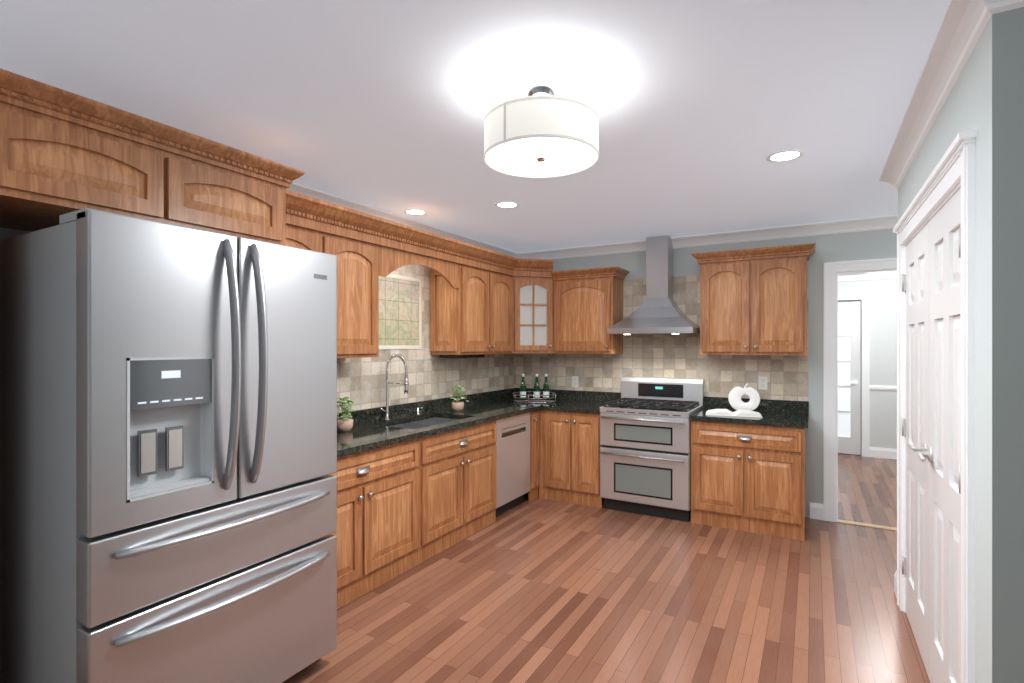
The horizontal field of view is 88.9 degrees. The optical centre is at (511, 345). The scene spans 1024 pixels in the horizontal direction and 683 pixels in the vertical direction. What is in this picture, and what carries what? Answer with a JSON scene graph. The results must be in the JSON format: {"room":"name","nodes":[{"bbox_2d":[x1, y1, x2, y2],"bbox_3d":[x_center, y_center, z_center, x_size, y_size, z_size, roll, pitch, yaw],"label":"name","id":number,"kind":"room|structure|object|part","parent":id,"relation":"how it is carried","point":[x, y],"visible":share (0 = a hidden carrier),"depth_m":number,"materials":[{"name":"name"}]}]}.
{"room":"kitchen","nodes":[
{"label":"kitchen","id":0,"kind":"room"},
{"bbox_2d":[0,227,437,425],"bbox_3d":[-1.700,0.220,2.916,0.120,2.460,6.990,0,0,30],"label":"wall","id":1,"kind":"structure","parent":0,"point":[5,233],"depth_m":2.15,"materials":[{"name":"paint"}]},
{"bbox_2d":[0,68,179,231],"bbox_3d":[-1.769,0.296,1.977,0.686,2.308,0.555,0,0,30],"label":"upper cabinet","id":2,"kind":"object","parent":1,"relation":"attached to","point":[62,152],"depth_m":1.84,"materials":[{"name":"brown wood"}]},
{"bbox_2d":[180,130,307,249],"bbox_3d":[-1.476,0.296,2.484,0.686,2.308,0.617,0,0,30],"label":"upper cabinet","id":3,"kind":"object","parent":1,"relation":"attached to","point":[224,189],"depth_m":2.33,"materials":[{"name":"brown wood"}]},
{"bbox_2d":[308,232,383,357],"bbox_3d":[-1.269,-0.381,3.204,0.325,0.921,0.956,0,0,30],"label":"upper cabinet","id":4,"kind":"object","parent":1,"relation":"attached to","point":[359,266],"depth_m":3.35,"materials":[{"name":"brown wood"}]},
{"bbox_2d":[308,196,419,247],"bbox_3d":[-1.009,-0.760,3.055,0.353,0.162,0.958,0,0,30],"label":"crown molding","id":5,"kind":"structure","parent":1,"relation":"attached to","point":[331,219],"depth_m":3.32,"materials":[{"name":"brown wood"}]},
{"bbox_2d":[286,182,517,257],"bbox_3d":[-1.612,-0.964,2.865,0.082,0.092,6.750,0,0,30],"label":"crown molding","id":6,"kind":"structure","parent":1,"relation":"attached to","point":[294,187],"depth_m":3.98,"materials":[{"name":"white wood"}]},
{"bbox_2d":[337,264,516,412],"bbox_3d":[-0.806,-0.050,4.339,0.004,1.280,3.390,0,0,30],"label":"wall","id":7,"kind":"structure","parent":1,"relation":"attached to","point":[361,383],"depth_m":4.41,"materials":[{"name":"tile"}]},
{"bbox_2d":[379,274,421,348],"bbox_3d":[-0.930,-0.265,4.116,0.004,0.590,0.660,0,0,30],"label":"tile mural","id":8,"kind":"object","parent":7,"relation":"attached to","point":[400,311],"visible":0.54,"depth_m":4.18,"materials":[{"name":"beige tile"}]},
{"bbox_2d":[384,230,495,263],"bbox_3d":[-0.537,-0.760,3.872,0.353,0.162,0.930,0,0,30],"label":"crown molding","id":9,"kind":"structure","parent":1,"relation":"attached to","point":[445,250],"depth_m":4.12,"materials":[{"name":"brown wood"}]},
{"bbox_2d":[428,260,515,355],"bbox_3d":[-0.346,-0.381,4.802,0.325,0.921,0.905,0,0,30],"label":"upper cabinet","id":10,"kind":"object","parent":1,"relation":"attached to","point":[473,310],"depth_m":4.48,"materials":[{"name":"brown wood"}]},
{"bbox_2d":[464,252,555,275],"bbox_3d":[-0.007,-0.760,4.789,0.353,0.162,1.188,0,0,30],"label":"crown molding","id":11,"kind":"structure","parent":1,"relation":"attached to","point":[507,265],"depth_m":5.08,"materials":[{"name":"brown wood"}]},
{"bbox_2d":[516,276,551,351],"bbox_3d":[0.212,-0.300,5.165,0.283,0.701,0.283,0,0,30],"label":"upper cabinet","id":12,"kind":"object","parent":1,"relation":"attached to","point":[533,293],"depth_m":5.17,"materials":[{"name":"brown wood"}]},
{"bbox_2d":[0,0,949,252],"bbox_3d":[1.460,-1.060,2.968,5.900,0.100,10.600,0,0,30],"label":"ceiling","id":13,"kind":"structure","parent":0,"point":[704,109],"depth_m":2.06,"materials":[{"name":"paint"}]},
{"bbox_2d":[404,209,427,214],"bbox_3d":[-0.727,-1.005,3.941,0.175,0.008,0.175,0,0,24],"label":"recessed light","id":14,"kind":"object","parent":13,"relation":"in","point":[408,211],"depth_m":3.93,"materials":[{"name":"white"}]},
{"bbox_2d":[495,201,518,208],"bbox_3d":[-0.035,-1.005,3.739,0.175,0.008,0.175,0,0,21],"label":"recessed light","id":15,"kind":"object","parent":13,"relation":"in","point":[503,204],"depth_m":3.73,"materials":[{"name":"white"}]},
{"bbox_2d":[484,79,598,177],"bbox_3d":[0.113,-0.862,2.036,0.447,0.290,0.447,0,0,30],"label":"ceiling light","id":16,"kind":"object","parent":13,"relation":"attached to","point":[540,130],"visible":1,"depth_m":1.91,"materials":[{"name":"white fabric shade"},{"name":"frosted white diffuser"},{"name":"chrome"}]},
{"bbox_2d":[767,149,803,161],"bbox_3d":[1.452,-1.005,2.776,0.175,0.008,0.175,0,0,6],"label":"recessed light","id":17,"kind":"object","parent":13,"relation":"in","point":[786,155],"depth_m":2.77,"materials":[{"name":"white plastic"}]},
{"bbox_2d":[282,453,929,682],"bbox_3d":[1.460,1.500,2.968,5.900,0.100,10.600,0,0,30],"label":"floor","id":18,"kind":"structure","parent":0,"point":[539,590],"depth_m":2.90,"materials":[{"name":"brown wood"}]},
{"bbox_2d":[0,208,336,682],"bbox_3d":[-1.391,0.519,2.171,1.019,1.862,0.940,0,0,30],"label":"fridge","id":19,"kind":"object","parent":18,"relation":"on","point":[168,450],"visible":1,"depth_m":1.81,"materials":[{"name":"grey metal"}]},
{"bbox_2d":[329,437,424,608],"bbox_3d":[-1.125,1.030,3.156,0.623,0.840,1.017,0,0,30],"label":"base cabinet","id":20,"kind":"object","parent":18,"relation":"on","point":[402,507],"depth_m":3.11,"materials":[{"name":"brown wood"}]},
{"bbox_2d":[337,388,556,457],"bbox_3d":[-0.518,0.539,4.171,0.660,0.139,3.382,0,0,30],"label":"countertop","id":21,"kind":"structure","parent":20,"relation":"on","point":[371,429],"depth_m":4.07,"materials":[{"name":"stone"}]},
{"bbox_2d":[337,397,357,431],"bbox_3d":[-1.110,0.460,3.478,0.161,0.219,0.163,0,0,30],"label":"plant","id":22,"kind":"object","parent":21,"relation":"on","point":[345,423],"visible":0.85,"depth_m":3.45,"materials":[{"name":"green plant"}]},
{"bbox_2d":[381,353,422,420],"bbox_3d":[-0.801,0.315,4.044,0.236,0.509,0.468,0,0,30],"label":"faucet","id":23,"kind":"object","parent":21,"relation":"on","point":[405,383],"visible":1,"depth_m":3.95,"materials":[{"name":"silver metal"}]},
{"bbox_2d":[389,418,457,428],"bbox_3d":[-0.657,0.703,3.982,0.416,0.184,0.756,0,0,30],"label":"sink","id":24,"kind":"object","parent":21,"relation":"in","point":[422,423],"visible":0.08,"depth_m":4.25,"materials":[{"name":"silver metal"}]},
{"bbox_2d":[449,386,465,410],"bbox_3d":[-0.471,0.460,4.559,0.149,0.220,0.150,0,0,30],"label":"potted plant","id":25,"kind":"object","parent":21,"relation":"on","point":[458,405],"visible":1,"depth_m":4.52,"materials":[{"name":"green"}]},
{"bbox_2d":[513,391,556,402],"bbox_3d":[0.231,0.529,5.340,0.453,0.080,0.453,0,0,30],"label":"tray","id":26,"kind":"object","parent":21,"relation":"on","point":[531,400],"visible":0.83,"depth_m":5.21,"materials":[{"name":"silver metal"}]},
{"bbox_2d":[520,374,525,399],"bbox_3d":[0.113,0.424,5.340,0.065,0.264,0.065,0,0,30],"label":"bottle","id":27,"kind":"object","parent":26,"relation":"on","point":[522,388],"visible":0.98,"depth_m":5.32,"materials":[{"name":"green glass"}]},
{"bbox_2d":[534,374,539,399],"bbox_3d":[0.253,0.424,5.339,0.065,0.264,0.065,0,0,30],"label":"bottle","id":28,"kind":"object","parent":26,"relation":"on","point":[536,388],"visible":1,"depth_m":5.32,"materials":[{"name":"green glass"}]},
{"bbox_2d":[543,374,548,399],"bbox_3d":[0.349,0.424,5.341,0.065,0.264,0.065,0,0,30],"label":"bottle","id":29,"kind":"object","parent":26,"relation":"on","point":[546,388],"visible":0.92,"depth_m":5.32,"materials":[{"name":"green glass"}]},
{"bbox_2d":[353,419,496,564],"bbox_3d":[-0.614,1.030,4.009,0.654,0.840,0.970,0,0,30],"label":"base cabinet","id":30,"kind":"object","parent":18,"relation":"on","point":[457,468],"depth_m":3.78,"materials":[{"name":"brown wood"}]},
{"bbox_2d":[425,420,496,559],"bbox_3d":[-0.628,1.030,4.017,0.623,0.840,0.971,0,0,30],"label":"base cabinet","id":31,"kind":"object","parent":18,"relation":"on","point":[461,464],"depth_m":3.82,"materials":[{"name":"brown wood"}]},
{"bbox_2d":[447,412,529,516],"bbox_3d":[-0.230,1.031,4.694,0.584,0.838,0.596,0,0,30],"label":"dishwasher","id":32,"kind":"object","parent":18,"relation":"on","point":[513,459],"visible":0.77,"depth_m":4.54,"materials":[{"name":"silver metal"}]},
{"bbox_3d":[0.006,0.980,4.557,0.030,0.731,0.596,0,0,30],"label":"door","id":33,"kind":"part","parent":32,"relation":"part of","materials":[{"name":"silver metal"}]},
{"bbox_3d":[0.017,0.723,4.551,0.014,0.030,0.406,0,0,30],"label":"handle","id":34,"kind":"part","parent":32,"relation":"part of","materials":[{"name":"silver metal"}]},
{"bbox_2d":[528,410,540,501],"bbox_3d":[-0.042,1.030,5.031,0.623,0.840,0.168,0,0,30],"label":"base cabinet","id":35,"kind":"object","parent":18,"relation":"on","point":[535,416],"depth_m":4.86,"materials":[{"name":"brown wood"}]},
{"bbox_2d":[541,410,601,507],"bbox_3d":[0.675,1.030,5.063,0.626,0.840,0.643,0,0,30],"label":"base cabinet","id":36,"kind":"object","parent":18,"relation":"on","point":[570,441],"depth_m":4.78,"materials":[{"name":"brown wood"}]},
{"bbox_2d":[545,390,620,413],"bbox_3d":[0.697,0.539,5.045,0.571,0.139,0.652,0,0,30],"label":"countertop","id":37,"kind":"structure","parent":36,"relation":"on","point":[577,401],"depth_m":5.22,"materials":[{"name":"stone"}]},
{"bbox_2d":[600,376,703,521],"bbox_3d":[1.255,0.877,4.674,0.760,1.145,0.732,0,0,30],"label":"range","id":38,"kind":"object","parent":18,"relation":"on","point":[645,444],"visible":1,"depth_m":4.44,"materials":[{"name":"silver metal"}]},
{"bbox_2d":[691,420,805,540],"bbox_3d":[1.962,1.030,4.320,0.810,0.840,0.643,0,0,30],"label":"base cabinet","id":39,"kind":"object","parent":18,"relation":"on","point":[745,477],"depth_m":4.03,"materials":[{"name":"brown wood"}]},
{"bbox_2d":[690,396,808,427],"bbox_3d":[1.969,0.539,4.311,0.835,0.139,0.652,0,0,30],"label":"countertop","id":40,"kind":"structure","parent":39,"relation":"on","point":[781,413],"depth_m":4.36,"materials":[{"name":"stone"}]},
{"bbox_2d":[706,409,762,417],"bbox_3d":[1.821,0.554,4.295,0.420,0.030,0.260,0,0,22],"label":"open book","id":41,"kind":"object","parent":40,"relation":"on","point":[727,412],"visible":0.98,"depth_m":4.22,"materials":[{"name":"white paper"}]},
{"bbox_2d":[728,383,760,410],"bbox_3d":[1.988,0.441,4.464,0.248,0.236,0.056,0,0,30],"label":"apple","id":42,"kind":"object","parent":40,"relation":"on","point":[736,402],"visible":0.96,"depth_m":4.45,"materials":[{"name":"white ceramic"}]},
{"bbox_2d":[553,229,891,517],"bbox_3d":[2.369,0.220,4.533,5.250,2.460,0.120,0,0,30],"label":"wall","id":43,"kind":"structure","parent":0,"point":[874,244],"depth_m":4.37,"materials":[{"name":"paint"}]},
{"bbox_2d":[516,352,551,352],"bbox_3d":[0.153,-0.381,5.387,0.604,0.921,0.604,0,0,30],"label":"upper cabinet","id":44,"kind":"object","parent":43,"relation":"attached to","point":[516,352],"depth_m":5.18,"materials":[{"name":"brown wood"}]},
{"bbox_3d":[-0.471,-0.761,3.967,0.334,0.162,3.076,0,0,30],"label":"crown","id":45,"kind":"part","parent":44,"relation":"part of","materials":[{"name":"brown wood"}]},
{"bbox_2d":[552,266,628,353],"bbox_3d":[0.772,-0.326,5.165,0.683,0.811,0.369,0,0,30],"label":"upper cabinet","id":46,"kind":"object","parent":43,"relation":"attached to","point":[585,302],"depth_m":5.05,"materials":[{"name":"brown wood"}]},
{"bbox_2d":[607,235,699,334],"bbox_3d":[1.316,-0.552,4.779,0.750,0.909,0.494,0,0,30],"label":"range hood","id":47,"kind":"object","parent":43,"relation":"attached to","point":[658,311],"visible":0.98,"depth_m":4.78,"materials":[{"name":"silver metal"}]},
{"bbox_2d":[517,268,807,405],"bbox_3d":[1.279,-0.030,5.090,2.805,1.240,0.005,0,0,30],"label":"backsplash","id":48,"kind":"structure","parent":43,"relation":"attached to","point":[667,356],"depth_m":4.94,"materials":[{"name":"tile"}]},
{"bbox_2d":[572,376,577,386],"bbox_3d":[0.659,0.380,5.442,0.070,0.115,0.006,0,0,30],"label":"electrical outlet plate","id":49,"kind":"object","parent":48,"relation":"attached to","point":[574,378],"depth_m":5.44,"materials":[{"name":"white plastic"}]},
{"bbox_2d":[758,376,766,389],"bbox_3d":[2.192,0.329,4.557,0.070,0.115,0.006,0,0,30],"label":"electrical outlet plate","id":50,"kind":"object","parent":48,"relation":"attached to","point":[762,382],"depth_m":4.56,"materials":[{"name":"white plastic"}]},
{"bbox_2d":[518,214,897,259],"bbox_3d":[2.353,-0.964,4.425,5.210,0.092,0.082,0,0,30],"label":"crown molding","id":51,"kind":"structure","parent":43,"relation":"attached to","point":[888,221],"depth_m":4.62,"materials":[{"name":"white wood"}]},
{"bbox_2d":[691,243,815,354],"bbox_3d":[2.042,-0.356,4.432,0.928,0.871,0.369,0,0,30],"label":"upper cabinet","id":52,"kind":"object","parent":43,"relation":"attached to","point":[753,301],"depth_m":4.29,"materials":[{"name":"brown wood"}]},
{"bbox_2d":[824,258,887,521],"bbox_3d":[3.070,0.383,4.127,1.040,2.135,0.168,0,0,30],"label":"door frame","id":53,"kind":"structure","parent":43,"relation":"attached to","point":[832,270],"depth_m":4.30,"materials":[{"name":"white wood"}]},
{"bbox_2d":[838,519,896,530],"bbox_3d":[3.048,1.447,4.089,0.840,0.006,0.070,0,0,30],"label":"threshold","id":54,"kind":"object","parent":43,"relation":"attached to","point":[868,525],"depth_m":4.18,"materials":[{"name":"brown wood"}]},
{"bbox_2d":[838,279,896,455],"bbox_3d":[4.494,0.220,6.943,4.020,2.460,0.120,0,0,30],"label":"wall","id":55,"kind":"structure","parent":0,"point":[883,357],"depth_m":6.71,"materials":[{"name":"paint"}]},
{"bbox_2d":[838,301,860,454],"bbox_3d":[4.240,0.430,7.044,0.780,2.020,0.089,0,0,30],"label":"door","id":56,"kind":"structure","parent":55,"relation":"attached to","point":[849,377],"depth_m":6.93,"materials":[{"name":"white wood"}]},
{"bbox_2d":[838,272,896,390],"bbox_3d":[4.488,-0.215,6.814,3.900,1.590,0.110,0,0,30],"label":"trim","id":57,"kind":"structure","parent":55,"relation":"attached to","point":[869,277],"depth_m":6.66,"materials":[{"name":"white wood"}]},
{"bbox_2d":[870,447,896,458],"bbox_3d":[5.421,1.385,6.329,1.800,0.130,0.016,0,0,30],"label":"baseboard","id":58,"kind":"structure","parent":55,"relation":"attached to","point":[876,452],"depth_m":6.70,"materials":[{"name":"white"}]},
{"bbox_2d":[892,229,895,257],"bbox_3d":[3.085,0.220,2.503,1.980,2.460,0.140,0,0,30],"label":"wall","id":59,"kind":"structure","parent":0,"point":[893,234],"depth_m":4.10,"materials":[{"name":"paint"}]},
{"bbox_2d":[894,570,896,595],"bbox_3d":[3.121,1.385,2.561,2.016,0.130,0.036,0,0,30],"label":"baseboard","id":60,"kind":"structure","parent":59,"relation":"attached to","point":[895,575],"depth_m":3.03,"materials":[{"name":"white wood"}]},
{"bbox_2d":[896,16,991,682],"bbox_3d":[1.814,0.220,2.163,0.120,2.460,1.720,0,0,30],"label":"wall","id":61,"kind":"structure","parent":0,"point":[966,106],"depth_m":1.55,"materials":[{"name":"paint"}]},
{"bbox_2d":[902,188,960,682],"bbox_3d":[1.795,0.453,2.260,0.089,1.978,1.326,0,0,30],"label":"door","id":62,"kind":"structure","parent":61,"relation":"attached to","point":[931,429],"depth_m":2.16,"materials":[{"name":"white wood"}]},
{"bbox_2d":[879,23,984,188],"bbox_3d":[1.759,-0.964,2.269,0.082,0.092,1.830,0,0,30],"label":"crown molding","id":63,"kind":"structure","parent":61,"relation":"attached to","point":[948,55],"depth_m":2.01,"materials":[{"name":"white wood"}]},
{"bbox_2d":[888,130,975,682],"bbox_3d":[1.835,0.397,2.238,0.160,2.107,1.544,0,0,30],"label":"door frame","id":64,"kind":"structure","parent":61,"relation":"attached to","point":[952,174],"depth_m":1.66,"materials":[{"name":"white wood"}]},
{"bbox_2d":[992,7,1023,682],"bbox_3d":[2.228,0.220,0.999,2.000,2.460,0.121,0,0,30],"label":"wall","id":65,"kind":"structure","parent":0,"point":[1008,346],"depth_m":1.43,"materials":[{"name":"grey paint"}]},
{"bbox_2d":[942,0,1023,35],"bbox_3d":[2.142,-0.964,0.933,2.082,0.092,0.082,0,0,30],"label":"crown molding","id":66,"kind":"structure","parent":65,"relation":"attached to","point":[962,27],"depth_m":1.51,"materials":[{"name":"white wood"}]}
]}

